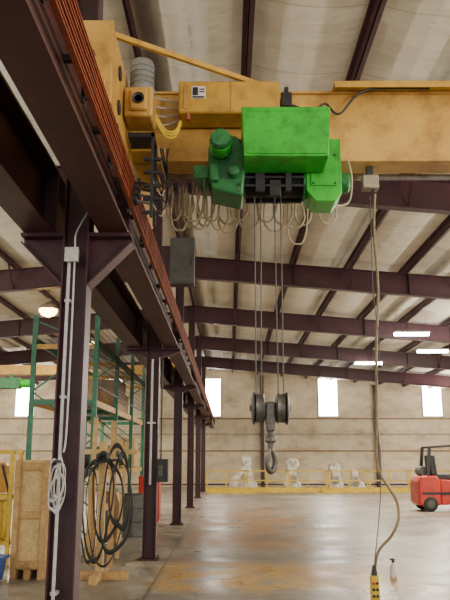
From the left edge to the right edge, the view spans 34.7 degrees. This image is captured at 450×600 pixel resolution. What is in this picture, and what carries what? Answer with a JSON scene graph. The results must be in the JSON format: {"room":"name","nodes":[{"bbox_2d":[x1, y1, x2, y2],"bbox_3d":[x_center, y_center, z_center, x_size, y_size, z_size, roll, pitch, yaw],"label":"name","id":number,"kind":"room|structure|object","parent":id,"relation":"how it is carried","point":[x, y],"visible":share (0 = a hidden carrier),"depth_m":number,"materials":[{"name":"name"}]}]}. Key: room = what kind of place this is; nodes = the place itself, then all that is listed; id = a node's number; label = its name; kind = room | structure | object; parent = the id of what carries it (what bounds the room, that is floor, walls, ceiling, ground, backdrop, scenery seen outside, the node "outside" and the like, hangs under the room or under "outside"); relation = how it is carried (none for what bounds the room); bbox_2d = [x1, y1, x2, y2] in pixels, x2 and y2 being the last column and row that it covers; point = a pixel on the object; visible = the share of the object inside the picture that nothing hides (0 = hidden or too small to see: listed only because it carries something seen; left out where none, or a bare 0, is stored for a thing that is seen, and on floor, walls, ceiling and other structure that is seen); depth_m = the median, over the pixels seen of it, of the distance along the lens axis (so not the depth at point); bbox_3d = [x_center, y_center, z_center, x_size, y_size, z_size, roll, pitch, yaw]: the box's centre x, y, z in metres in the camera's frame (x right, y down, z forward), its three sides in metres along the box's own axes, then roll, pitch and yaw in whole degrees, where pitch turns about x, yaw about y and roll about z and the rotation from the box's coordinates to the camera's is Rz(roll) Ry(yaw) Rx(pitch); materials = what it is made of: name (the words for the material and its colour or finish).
{"room":"factory floor","nodes":[
{"label":"factory floor","id":0,"kind":"room"},
{"bbox_2d":[0,0,449,387],"bbox_3d":[-0.275,-0.984,18.659,30.300,1.497,54.000,0,-13,0],"label":"ceiling","id":1,"kind":"structure","parent":0,"point":[300,45],"depth_m":11.26,"materials":[{"name":"beige metal"}]},
{"bbox_2d":[10,337,56,363],"bbox_3d":[-8.755,0.675,25.753,0.140,0.200,39.500,0,-13,0],"label":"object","id":2,"kind":"structure","parent":1,"relation":"attached to","point":[15,339],"depth_m":31.02,"materials":[{"name":"red metal"}]},
{"bbox_2d":[0,296,90,361],"bbox_3d":[-7.235,0.551,25.775,0.140,0.200,39.500,0,-13,0],"label":"purlin","id":3,"kind":"structure","parent":1,"relation":"attached to","point":[3,301],"depth_m":24.85,"materials":[{"name":"red metal"}]},
{"bbox_2d":[0,248,93,337],"bbox_3d":[-5.715,0.426,25.796,0.140,0.200,39.500,0,-13,0],"label":"purlin","id":4,"kind":"structure","parent":1,"relation":"attached to","point":[3,255],"depth_m":19.84,"materials":[{"name":"red metal"}]},
{"bbox_2d":[39,289,57,316],"bbox_3d":[-5.017,-0.169,20.547,0.520,1.325,0.520,0,-13,0],"label":"lamp","id":5,"kind":"object","parent":1,"relation":"hanging from","point":[48,309],"visible":0.98,"depth_m":20.28,"materials":[{"name":"metal"}]},
{"bbox_2d":[39,308,57,316],"bbox_3d":[-5.017,0.372,20.427,0.520,0.215,0.520,0,-13,0],"label":"diffuser","id":6,"kind":"object","parent":5,"relation":"attached to","point":[47,312],"depth_m":20.27,"materials":[{"name":"white plastic"}]},
{"bbox_2d":[122,0,208,370],"bbox_3d":[-1.155,0.059,25.858,0.140,0.200,39.500,0,-13,0],"label":"roof purlin","id":7,"kind":"structure","parent":1,"relation":"attached to","point":[127,7],"depth_m":9.75,"materials":[{"name":"red metal"}]},
{"bbox_2d":[231,0,254,372],"bbox_3d":[0.365,0.181,25.824,0.140,0.200,39.500,0,-13,0],"label":"purlin","id":8,"kind":"structure","parent":1,"relation":"attached to","point":[248,5],"depth_m":9.83,"materials":[{"name":"red metal"}]},
{"bbox_2d":[257,0,386,374],"bbox_3d":[1.885,0.303,25.791,0.140,0.200,39.500,0,-13,0],"label":"purlin","id":9,"kind":"structure","parent":1,"relation":"attached to","point":[375,9],"depth_m":9.62,"materials":[{"name":"red metal"}]},
{"bbox_2d":[281,173,411,376],"bbox_3d":[3.405,0.424,25.757,0.140,0.200,39.500,0,-13,0],"label":"purlin","id":10,"kind":"structure","parent":1,"relation":"attached to","point":[380,214],"depth_m":18.30,"materials":[{"name":"red metal"}]},
{"bbox_2d":[354,347,382,364],"bbox_3d":[6.281,2.358,31.616,1.200,0.933,0.280,0,-13,0],"label":"lamp","id":11,"kind":"object","parent":1,"relation":"hanging from","point":[355,362],"visible":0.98,"depth_m":31.43,"materials":[{"name":"white plastic"}]},
{"bbox_2d":[355,362,381,364],"bbox_3d":[6.281,2.774,31.523,1.160,0.080,0.260,0,-13,0],"label":"diffuser","id":12,"kind":"object","parent":11,"relation":"attached to","point":[356,363],"depth_m":31.43,"materials":[{"name":"white plastic"}]},
{"bbox_2d":[305,215,449,378],"bbox_3d":[4.925,0.546,25.724,0.140,0.200,39.500,0,-13,0],"label":"purlin","id":13,"kind":"structure","parent":1,"relation":"attached to","point":[443,228],"depth_m":18.47,"materials":[{"name":"red metal"}]},
{"bbox_2d":[329,298,435,380],"bbox_3d":[6.445,0.668,25.690,0.140,0.200,39.500,0,-13,0],"label":"purlin","id":14,"kind":"structure","parent":1,"relation":"attached to","point":[423,304],"depth_m":24.97,"materials":[{"name":"red metal"}]},
{"bbox_2d":[354,317,449,382],"bbox_3d":[7.965,0.790,25.657,0.140,0.200,39.500,0,-13,0],"label":"purlin","id":15,"kind":"structure","parent":1,"relation":"attached to","point":[446,322],"depth_m":30.83,"materials":[{"name":"red metal"}]},
{"bbox_2d":[393,321,429,335],"bbox_3d":[6.402,0.806,24.789,1.200,0.841,0.280,0,-13,0],"label":"lamp","id":16,"kind":"object","parent":1,"relation":"hanging from","point":[396,333],"visible":1,"depth_m":24.60,"materials":[{"name":"white plastic"}]},
{"bbox_2d":[394,333,428,335],"bbox_3d":[6.402,1.178,24.706,1.160,0.080,0.260,0,-13,0],"label":"diffuser","id":17,"kind":"object","parent":16,"relation":"attached to","point":[395,334],"depth_m":24.61,"materials":[{"name":"white plastic"}]},
{"bbox_2d":[378,344,449,384],"bbox_3d":[9.485,0.912,25.623,0.140,0.200,39.500,0,-13,0],"label":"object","id":18,"kind":"structure","parent":1,"relation":"attached to","point":[404,369],"depth_m":36.97,"materials":[{"name":"red metal"}]},
{"bbox_2d":[403,369,443,386],"bbox_3d":[11.005,1.033,25.590,0.140,0.200,39.500,0,-13,0],"label":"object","id":19,"kind":"structure","parent":1,"relation":"attached to","point":[435,371],"depth_m":38.16,"materials":[{"name":"red metal"}]},
{"bbox_2d":[416,347,448,352],"bbox_3d":[8.015,1.622,27.879,1.200,0.828,0.280,0,-13,0],"label":"lamp","id":20,"kind":"object","parent":1,"relation":"hanging from","point":[419,350],"visible":0.87,"depth_m":27.70,"materials":[{"name":"white plastic"}]},
{"bbox_2d":[417,350,448,352],"bbox_3d":[8.015,1.988,27.798,1.160,0.080,0.260,0,-13,0],"label":"diffuser","id":21,"kind":"object","parent":20,"relation":"attached to","point":[418,351],"depth_m":27.70,"materials":[{"name":"white plastic"}]},
{"bbox_2d":[0,487,449,599],"bbox_3d":[-0.275,5.516,17.215,30.300,0.100,54.000,0,-13,0],"label":"floor","id":22,"kind":"structure","parent":0,"point":[255,546],"depth_m":12.62,"materials":[{"name":"concrete"}]},
{"bbox_2d":[0,554,9,580],"bbox_3d":[-3.213,3.580,9.565,0.530,0.320,0.540,0,-13,0],"label":"bin","id":23,"kind":"object","parent":22,"relation":"on","point":[3,557],"visible":1,"depth_m":9.67,"materials":[{"name":"plastic"}]},
{"bbox_2d":[0,450,23,565],"bbox_3d":[-3.800,3.320,11.623,0.860,1.759,0.560,0,-13,0],"label":"frame","id":24,"kind":"object","parent":22,"relation":"on","point":[6,470],"visible":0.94,"depth_m":11.47,"materials":[{"name":"paint"}]},
{"bbox_2d":[9,460,51,579],"bbox_3d":[-2.726,3.114,10.329,0.478,1.599,0.605,0,-13,0],"label":"wooden crate","id":25,"kind":"object","parent":22,"relation":"on","point":[30,516],"visible":0.92,"depth_m":10.06,"materials":[{"name":"brown wood"}]},
{"bbox_2d":[21,0,133,599],"bbox_3d":[-1.275,-0.284,6.215,0.950,6.448,0.340,0,-13,0],"label":"steel column","id":26,"kind":"structure","parent":22,"relation":"on","point":[100,253],"depth_m":6.05,"materials":[{"name":"brown metal"}]},
{"bbox_2d":[47,262,71,599],"bbox_3d":[-1.309,1.085,5.757,0.135,2.881,0.220,0,-13,0],"label":"conduit","id":27,"kind":"object","parent":26,"relation":"attached to","point":[53,593],"depth_m":5.65,"materials":[{"name":"grey metal"}]},
{"bbox_2d":[64,213,87,262],"bbox_3d":[-1.250,-0.538,6.117,0.194,0.453,0.078,0,-13,0],"label":"junction box","id":28,"kind":"object","parent":26,"relation":"attached to","point":[71,254],"visible":0.92,"depth_m":6.05,"materials":[{"name":"grey metal"}]},
{"bbox_2d":[63,262,75,451],"bbox_3d":[-1.272,0.443,5.889,0.021,1.572,0.040,-7,-15,30],"label":"conduit","id":29,"kind":"object","parent":28,"relation":"hanging from","point":[64,448],"visible":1,"depth_m":5.88,"materials":[{"name":"grey metal"}]},
{"bbox_2d":[0,71,195,422],"bbox_3d":[-1.532,2.371,21.043,0.250,0.700,47.100,0,-13,0],"label":"beam","id":30,"kind":"structure","parent":26,"relation":"on","point":[32,187],"depth_m":6.08,"materials":[{"name":"red metal"}]},
{"bbox_2d":[0,363,173,375],"bbox_3d":[-8.054,2.283,23.088,13.300,0.340,2.200,0,-13,0],"label":"crane","id":31,"kind":"object","parent":30,"relation":"on","point":[5,370],"visible":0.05,"depth_m":22.89,"materials":[{"name":"paint"}]},
{"bbox_2d":[0,374,29,388],"bbox_3d":[-6.606,2.560,22.652,1.000,0.470,0.280,0,-13,0],"label":"trolley hoist","id":32,"kind":"object","parent":31,"relation":"hanging from","point":[5,383],"visible":0.91,"depth_m":22.52,"materials":[{"name":"green paint"}]},
{"bbox_2d":[0,0,213,427],"bbox_3d":[-0.860,2.371,21.041,0.315,0.700,47.100,0,-13,0],"label":"beam","id":33,"kind":"structure","parent":26,"relation":"on","point":[34,53],"depth_m":4.51,"materials":[{"name":"metal"}]},
{"bbox_2d":[48,0,214,424],"bbox_3d":[-0.723,2.516,20.956,0.034,0.044,46.800,0,-13,0],"label":"bar","id":34,"kind":"object","parent":33,"relation":"attached to","point":[55,5],"visible":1,"depth_m":4.70,"materials":[{"name":"orange metal"}]},
{"bbox_2d":[59,0,214,422],"bbox_3d":[-0.723,2.438,20.974,0.034,0.044,46.800,0,-13,0],"label":"bar","id":35,"kind":"object","parent":33,"relation":"on","point":[64,6],"visible":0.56,"depth_m":4.83,"materials":[{"name":"orange metal"}]},
{"bbox_2d":[65,0,214,421],"bbox_3d":[-0.723,2.360,20.991,0.034,0.044,46.800,0,-13,0],"label":"bar","id":36,"kind":"object","parent":33,"relation":"on","point":[68,2],"visible":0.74,"depth_m":4.97,"materials":[{"name":"orange metal"}]},
{"bbox_2d":[71,0,214,419],"bbox_3d":[-0.723,2.282,21.009,0.034,0.044,46.800,0,-13,0],"label":"bar","id":37,"kind":"object","parent":33,"relation":"on","point":[74,2],"visible":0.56,"depth_m":5.10,"materials":[{"name":"metal"}]},
{"bbox_2d":[83,20,449,228],"bbox_3d":[6.552,-1.288,6.886,15.350,1.502,3.260,0,-13,0],"label":"crane","id":38,"kind":"object","parent":33,"relation":"on","point":[386,126],"visible":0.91,"depth_m":6.77,"materials":[{"name":"paint"}]},
{"bbox_2d":[192,87,204,97],"bbox_3d":[-0.240,-1.884,6.537,0.110,0.105,0.006,0,-13,0],"label":"print","id":39,"kind":"object","parent":38,"relation":"attached to","point":[197,92],"depth_m":6.53},
{"bbox_2d":[166,183,336,244],"bbox_3d":[0.264,-0.854,7.189,1.697,0.624,0.126,0,-13,0],"label":"cable","id":40,"kind":"object","parent":38,"relation":"hanging from","point":[189,188],"visible":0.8,"depth_m":7.18,"materials":[{"name":"beige plastic"}]},
{"bbox_2d":[193,107,350,393],"bbox_3d":[0.418,-0.275,6.369,1.385,2.420,1.362,0,-13,0],"label":"trolley hoist","id":41,"kind":"object","parent":38,"relation":"hanging from","point":[282,155],"visible":1,"depth_m":6.15,"materials":[{"name":"green paint"}]},
{"bbox_2d":[250,392,290,473],"bbox_3d":[0.375,1.096,5.942,0.340,0.671,0.270,0,-13,0],"label":"hook block","id":42,"kind":"object","parent":41,"relation":"hanging from","point":[278,411],"visible":1,"depth_m":5.89,"materials":[{"name":"metal"}]},
{"bbox_2d":[335,159,352,206],"bbox_3d":[1.061,-1.072,6.472,0.068,0.504,0.274,-12,-17,43],"label":"lead","id":43,"kind":"object","parent":41,"relation":"attached to","point":[336,204],"visible":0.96,"depth_m":6.51,"materials":[{"name":"beige rubber"}]},
{"bbox_2d":[280,87,291,106],"bbox_3d":[0.576,-1.892,6.790,0.100,0.200,0.140,0,-13,0],"label":"switch","id":44,"kind":"object","parent":38,"relation":"attached to","point":[286,95],"depth_m":6.72,"materials":[{"name":"black plastic"}]},
{"bbox_2d":[361,166,378,192],"bbox_3d":[1.378,-1.142,6.855,0.150,0.256,0.120,0,-13,0],"label":"box","id":45,"kind":"object","parent":38,"relation":"hanging from","point":[369,182],"visible":1,"depth_m":6.80,"materials":[{"name":"metal"}]},
{"bbox_2d":[370,198,381,565],"bbox_3d":[1.310,0.622,6.391,0.133,3.291,0.050,0,-13,0],"label":"cord","id":46,"kind":"object","parent":45,"relation":"hanging from","point":[370,198],"visible":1,"depth_m":6.33,"materials":[{"name":"rubber"}]},
{"bbox_2d":[373,193,399,565],"bbox_3d":[1.374,0.616,6.438,0.245,3.338,0.076,0,-13,0],"label":"cable","id":47,"kind":"object","parent":38,"relation":"hanging from","point":[388,539],"visible":1,"depth_m":6.35,"materials":[{"name":"beige rubber"}]},
{"bbox_2d":[370,565,379,599],"bbox_3d":[1.252,2.432,6.004,0.080,0.420,0.073,0,-13,0],"label":"pendant control","id":48,"kind":"object","parent":47,"relation":"hanging from","point":[374,578],"visible":1,"depth_m":5.99,"materials":[{"name":"yellow plastic"}]},
{"bbox_2d":[25,315,145,548],"bbox_3d":[-3.115,3.332,17.763,1.380,4.399,8.240,0,-13,0],"label":"rack","id":49,"kind":"object","parent":22,"relation":"on","point":[97,348],"visible":0.56,"depth_m":16.08,"materials":[{"name":"metal"}]},
{"bbox_2d":[87,378,92,398],"bbox_3d":[-3.038,1.855,14.762,0.600,0.452,0.504,0,-13,0],"label":"cardboard box","id":50,"kind":"object","parent":49,"relation":"on","point":[90,381],"visible":0.12,"depth_m":14.56,"materials":[{"name":"brown cardboard"}]},
{"bbox_2d":[84,447,99,468],"bbox_3d":[-2.850,3.362,15.348,0.830,0.465,0.440,0,-13,0],"label":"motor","id":51,"kind":"object","parent":49,"relation":"on","point":[87,456],"visible":0.04,"depth_m":15.15,"materials":[{"name":"metal"}]},
{"bbox_2d":[89,379,125,412],"bbox_3d":[-3.025,2.425,18.016,0.900,0.752,1.204,0,-13,0],"label":"cardboard box","id":52,"kind":"object","parent":49,"relation":"on","point":[102,396],"visible":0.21,"depth_m":17.47,"materials":[{"name":"brown cardboard"}]},
{"bbox_2d":[101,396,127,415],"bbox_3d":[-3.115,2.997,20.245,0.700,0.602,0.604,0,-13,0],"label":"cardboard box","id":53,"kind":"object","parent":49,"relation":"on","point":[126,404],"visible":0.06,"depth_m":20.21,"materials":[{"name":"brown cardboard"}]},
{"bbox_2d":[117,438,137,466],"bbox_3d":[-2.862,4.391,20.754,0.600,0.802,0.704,0,-13,0],"label":"cardboard box","id":54,"kind":"object","parent":49,"relation":"on","point":[120,441],"visible":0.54,"depth_m":20.48,"materials":[{"name":"brown cardboard"}]},
{"bbox_2d":[84,417,98,559],"bbox_3d":[-2.202,3.086,11.883,0.082,2.274,0.198,-5,-14,22],"label":"plank","id":55,"kind":"object","parent":22,"relation":"on","point":[95,427],"visible":0.64,"depth_m":11.84,"materials":[{"name":"brown wood"}]},
{"bbox_2d":[90,466,95,565],"bbox_3d":[-2.056,3.346,11.210,0.074,1.476,0.201,6,-14,-26],"label":"plank","id":56,"kind":"object","parent":22,"relation":"on","point":[92,535],"visible":0.71,"depth_m":11.16,"materials":[{"name":"brown wood"}]},
{"bbox_2d":[80,441,137,584],"bbox_3d":[-1.722,2.918,10.044,0.810,1.859,0.938,11,-17,-40],"label":"stand","id":57,"kind":"object","parent":22,"relation":"on","point":[94,577],"depth_m":9.92,"materials":[{"name":"brown wood"}]},
{"bbox_2d":[86,453,130,567],"bbox_3d":[-1.586,2.829,9.735,0.610,1.499,0.050,0,-13,0],"label":"coil","id":58,"kind":"object","parent":57,"relation":"hanging from","point":[108,454],"visible":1,"depth_m":9.75,"materials":[{"name":"rubber"}]},
{"bbox_2d":[107,421,116,566],"bbox_3d":[-1.744,2.961,11.089,0.100,2.173,0.165,0,-13,0],"label":"plank","id":59,"kind":"object","parent":22,"relation":"on","point":[113,423],"visible":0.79,"depth_m":11.07,"materials":[{"name":"brown wood"}]},
{"bbox_2d":[105,491,121,545],"bbox_3d":[-2.239,4.241,14.017,0.420,0.999,0.452,0,-13,0],"label":"base cabinet","id":60,"kind":"object","parent":22,"relation":"on","point":[117,494],"visible":0.34,"depth_m":13.84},
{"bbox_2d":[115,442,128,558],"bbox_3d":[-1.721,3.324,12.033,0.075,1.876,0.229,-10,-16,39],"label":"plank","id":61,"kind":"object","parent":22,"relation":"on","point":[126,443],"visible":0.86,"depth_m":12.02,"materials":[{"name":"brown wood"}]},
{"bbox_2d":[120,493,142,537],"bbox_3d":[-2.013,4.643,15.572,0.600,0.889,0.600,0,-13,0],"label":"cabinet","id":62,"kind":"object","parent":22,"relation":"on","point":[136,529],"visible":0.51,"depth_m":15.34,"materials":[{"name":"grey metal"}]},
{"bbox_2d":[138,476,160,521],"bbox_3d":[-1.935,5.130,18.475,0.530,1.200,0.520,0,-13,0],"label":"cabinet","id":63,"kind":"object","parent":22,"relation":"on","point":[141,478],"visible":0.2,"depth_m":18.32,"materials":[{"name":"metal"}]},
{"bbox_2d":[126,187,180,560],"bbox_3d":[-1.248,1.127,12.560,0.944,6.448,0.340,0,-13,0],"label":"steel column","id":64,"kind":"structure","parent":22,"relation":"on","point":[154,351],"depth_m":12.32,"materials":[{"name":"brown metal"}]},
{"bbox_2d":[147,359,155,484],"bbox_3d":[-1.248,2.057,12.251,0.140,2.100,0.120,0,-13,0],"label":"conduit","id":65,"kind":"object","parent":64,"relation":"attached to","point":[151,422],"visible":1,"depth_m":12.19,"materials":[{"name":"grey metal"}]},
{"bbox_2d":[157,459,168,481],"bbox_3d":[-1.044,2.855,12.062,0.186,0.374,0.180,0,-13,0],"label":"control box","id":66,"kind":"object","parent":64,"relation":"attached to","point":[162,464],"visible":1,"depth_m":11.98,"materials":[{"name":"grey metal"}]},
{"bbox_2d":[160,359,162,458],"bbox_3d":[-1.078,1.853,12.295,0.025,1.684,0.026,0,-13,0],"label":"conduit","id":67,"kind":"object","parent":66,"relation":"attached to","point":[162,359],"visible":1,"depth_m":12.28,"materials":[{"name":"grey metal"}]},
{"bbox_2d":[161,238,194,286],"bbox_3d":[-0.838,-0.670,12.778,0.601,0.844,0.310,0,-13,0],"label":"enclosure","id":68,"kind":"object","parent":64,"relation":"attached to","point":[178,258],"visible":0.94,"depth_m":12.66,"materials":[{"name":"grey metal"}]},
{"bbox_2d":[56,165,449,214],"bbox_3d":[-0.298,-1.673,13.178,30.150,1.937,1.268,0,-13,0],"label":"rafter","id":69,"kind":"object","parent":64,"relation":"on","point":[423,196],"visible":0.18,"depth_m":13.21,"materials":[{"name":"red metal"}]},
{"bbox_2d":[160,287,196,524],"bbox_3d":[-1.221,2.537,18.905,0.944,6.448,0.340,0,-13,0],"label":"steel column","id":70,"kind":"structure","parent":22,"relation":"on","point":[178,388],"depth_m":18.70,"materials":[{"name":"brown metal"}]},
{"bbox_2d":[0,254,449,299],"bbox_3d":[-0.271,-0.263,19.523,30.150,1.937,1.268,0,-13,0],"label":"rafter","id":71,"kind":"object","parent":70,"relation":"on","point":[206,268],"visible":0.57,"depth_m":19.58,"materials":[{"name":"red metal"}]},
{"bbox_2d":[183,321,204,507],"bbox_3d":[-1.194,3.947,25.250,0.944,6.448,0.340,0,-13,0],"label":"steel column","id":72,"kind":"structure","parent":22,"relation":"on","point":[190,406],"depth_m":25.05,"materials":[{"name":"brown metal"}]},
{"bbox_2d":[0,305,449,343],"bbox_3d":[-0.244,1.147,25.868,30.150,1.937,1.268,0,-13,0],"label":"rafter","id":73,"kind":"object","parent":72,"relation":"on","point":[200,314],"visible":0.61,"depth_m":25.92,"materials":[{"name":"red metal"}]},
{"bbox_2d":[194,349,208,497],"bbox_3d":[-1.167,5.357,31.596,0.944,6.448,0.340,0,-13,0],"label":"steel column","id":74,"kind":"structure","parent":22,"relation":"on","point":[198,417],"depth_m":31.36,"materials":[{"name":"brown metal"}]},
{"bbox_2d":[0,335,449,369],"bbox_3d":[-0.217,2.558,32.214,30.150,1.937,1.268,0,-13,0],"label":"rafter","id":75,"kind":"object","parent":74,"relation":"on","point":[302,350],"visible":0.62,"depth_m":32.24,"materials":[{"name":"red metal"}]},
{"bbox_2d":[194,367,211,491],"bbox_3d":[-1.140,6.767,37.941,0.944,6.448,0.340,0,-13,0],"label":"steel column","id":76,"kind":"structure","parent":22,"relation":"on","point":[204,424],"depth_m":37.79,"materials":[{"name":"brown metal"}]},
{"bbox_2d":[0,356,449,387],"bbox_3d":[-0.190,3.967,38.559,30.150,1.937,1.268,0,-13,0],"label":"rafter","id":77,"kind":"object","parent":76,"relation":"on","point":[290,368],"visible":0.49,"depth_m":38.55,"materials":[{"name":"red metal"}]},
{"bbox_2d":[206,470,245,492],"bbox_3d":[0.054,9.047,35.882,2.000,1.095,0.080,0,-13,0],"label":"safety railing","id":78,"kind":"object","parent":22,"relation":"on","point":[207,480],"visible":0.82,"depth_m":35.84,"materials":[{"name":"yellow metal"}]},
{"bbox_2d":[208,490,252,493],"bbox_3d":[0.252,9.380,35.203,2.200,0.160,0.200,0,-13,0],"label":"beam","id":79,"kind":"structure","parent":22,"relation":"on","point":[209,491],"depth_m":35.10,"materials":[{"name":"yellow metal"}]},
{"bbox_2d":[229,455,256,489],"bbox_3d":[0.962,9.113,37.922,1.462,1.859,0.600,0,-13,0],"label":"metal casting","id":80,"kind":"object","parent":22,"relation":"on","point":[245,460],"visible":0.73,"depth_m":37.63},
{"bbox_2d":[260,375,264,486],"bbox_3d":[2.287,7.985,44.109,0.200,6.708,0.200,0,-13,0],"label":"wall post","id":81,"kind":"object","parent":22,"relation":"on","point":[262,424],"visible":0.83,"depth_m":43.77,"materials":[{"name":"red metal"}]},
{"bbox_2d":[247,470,286,492],"bbox_3d":[2.084,9.045,35.874,2.000,1.095,0.080,0,-13,0],"label":"safety railing","id":82,"kind":"object","parent":22,"relation":"on","point":[266,489],"visible":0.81,"depth_m":35.76,"materials":[{"name":"yellow metal"}]},
{"bbox_2d":[283,458,300,491],"bbox_3d":[3.563,9.194,37.893,0.970,1.688,0.600,0,-13,0],"label":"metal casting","id":83,"kind":"object","parent":22,"relation":"on","point":[291,464],"visible":0.74,"depth_m":37.68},
{"bbox_2d":[287,470,327,492],"bbox_3d":[4.114,9.043,35.865,2.000,1.095,0.080,0,-13,0],"label":"safety railing","id":84,"kind":"object","parent":22,"relation":"on","point":[307,489],"visible":0.9,"depth_m":35.75,"materials":[{"name":"yellow metal"}]},
{"bbox_2d":[322,487,340,493],"bbox_3d":[5.202,9.319,35.298,0.900,0.320,0.200,0,-13,0],"label":"block","id":85,"kind":"object","parent":22,"relation":"on","point":[324,491],"visible":1,"depth_m":35.18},
{"bbox_2d":[328,463,343,489],"bbox_3d":[5.770,9.300,37.860,0.842,1.466,0.600,0,-13,0],"label":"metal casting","id":86,"kind":"object","parent":22,"relation":"on","point":[335,475],"visible":0.76,"depth_m":37.64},
{"bbox_2d":[328,470,368,492],"bbox_3d":[6.144,9.041,35.857,2.000,1.095,0.080,0,-13,0],"label":"safety railing","id":87,"kind":"object","parent":22,"relation":"on","point":[348,489],"visible":0.9,"depth_m":35.75,"materials":[{"name":"yellow metal"}]},
{"bbox_2d":[349,469,364,486],"bbox_3d":[6.935,9.539,38.110,0.878,1.109,0.600,0,-13,0],"label":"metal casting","id":88,"kind":"object","parent":22,"relation":"on","point":[354,476],"visible":0.55,"depth_m":37.85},
{"bbox_2d":[373,385,379,486],"bbox_3d":[9.287,8.262,44.018,0.200,6.127,0.200,0,-13,0],"label":"wall post","id":89,"kind":"object","parent":22,"relation":"on","point":[378,476],"visible":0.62,"depth_m":43.92,"materials":[{"name":"red metal"}]},
{"bbox_2d":[368,470,409,492],"bbox_3d":[8.174,9.040,35.849,2.000,1.095,0.080,0,-13,0],"label":"safety railing","id":90,"kind":"object","parent":22,"relation":"on","point":[372,489],"visible":0.94,"depth_m":35.74,"materials":[{"name":"yellow metal"}]},
{"bbox_2d":[389,558,396,578],"bbox_3d":[2.343,3.732,10.019,0.100,0.259,0.100,0,-13,0],"label":"spray bottle","id":91,"kind":"object","parent":22,"relation":"on","point":[393,568],"visible":1,"depth_m":9.98,"materials":[{"name":"white plastic"}]},
{"bbox_2d":[409,470,448,490],"bbox_3d":[10.204,9.038,35.841,2.000,1.095,0.080,0,-13,0],"label":"safety railing","id":92,"kind":"object","parent":22,"relation":"on","point":[409,470],"visible":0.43,"depth_m":35.94,"materials":[{"name":"yellow metal"}]},
{"bbox_2d":[410,445,449,511],"bbox_3d":[7.777,5.782,23.518,3.248,2.115,1.172,0,-13,0],"label":"forklift","id":93,"kind":"object","parent":22,"relation":"on","point":[430,489],"visible":1,"depth_m":22.99,"materials":[{"name":"red paint"}]},
{"bbox_2d":[0,368,449,486],"bbox_3d":[-0.162,7.797,44.443,30.300,7.260,0.150,0,-13,0],"label":"wall","id":94,"kind":"structure","parent":0,"point":[355,400],"depth_m":44.30,"materials":[{"name":"beige concrete"}]},
{"bbox_2d":[14,384,35,416],"bbox_3d":[-12.412,6.057,44.774,1.260,2.400,0.060,0,-13,0],"label":"window","id":95,"kind":"structure","parent":94,"relation":"in","point":[21,395],"depth_m":44.70,"materials":[{"name":"glass"}]},
{"bbox_2d":[201,378,220,416],"bbox_3d":[-0.863,6.047,44.727,1.260,2.400,0.060,0,-13,0],"label":"window","id":96,"kind":"structure","parent":94,"relation":"in","point":[213,385],"depth_m":44.77,"materials":[{"name":"glass"}]},
{"bbox_2d":[0,434,449,434],"bbox_3d":[-0.163,8.252,44.233,30.300,0.080,0.058,0,-13,0],"label":"trim","id":97,"kind":"structure","parent":94,"relation":"attached to","point":[0,434],"depth_m":44.19,"materials":[{"name":"metal"}]},
{"bbox_2d":[0,418,449,418],"bbox_3d":[-0.163,7.325,44.439,30.300,0.080,0.058,0,-13,0],"label":"trim","id":98,"kind":"structure","parent":94,"relation":"attached to","point":[0,418],"depth_m":44.39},
{"bbox_2d":[24,450,449,451],"bbox_3d":[-0.163,9.228,44.016,30.300,0.080,0.058,0,-13,0],"label":"trim","id":99,"kind":"structure","parent":94,"relation":"attached to","point":[24,450],"depth_m":43.97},
{"bbox_2d":[85,484,409,484],"bbox_3d":[-0.163,11.161,43.587,30.300,0.080,0.058,0,-13,0],"label":"trim","id":100,"kind":"structure","parent":94,"relation":"attached to","point":[85,484],"depth_m":43.55,"materials":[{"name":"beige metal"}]},
{"bbox_2d":[317,378,338,416],"bbox_3d":[6.387,6.040,44.698,1.260,2.400,0.060,0,-13,0],"label":"window","id":101,"kind":"structure","parent":94,"relation":"in","point":[327,390],"depth_m":44.69,"materials":[{"name":"glass"}]},
{"bbox_2d":[421,386,442,416],"bbox_3d":[12.837,6.034,44.672,1.260,2.400,0.060,0,-13,0],"label":"window","id":102,"kind":"structure","parent":94,"relation":"in","point":[432,404],"depth_m":44.60,"materials":[{"name":"glass"}]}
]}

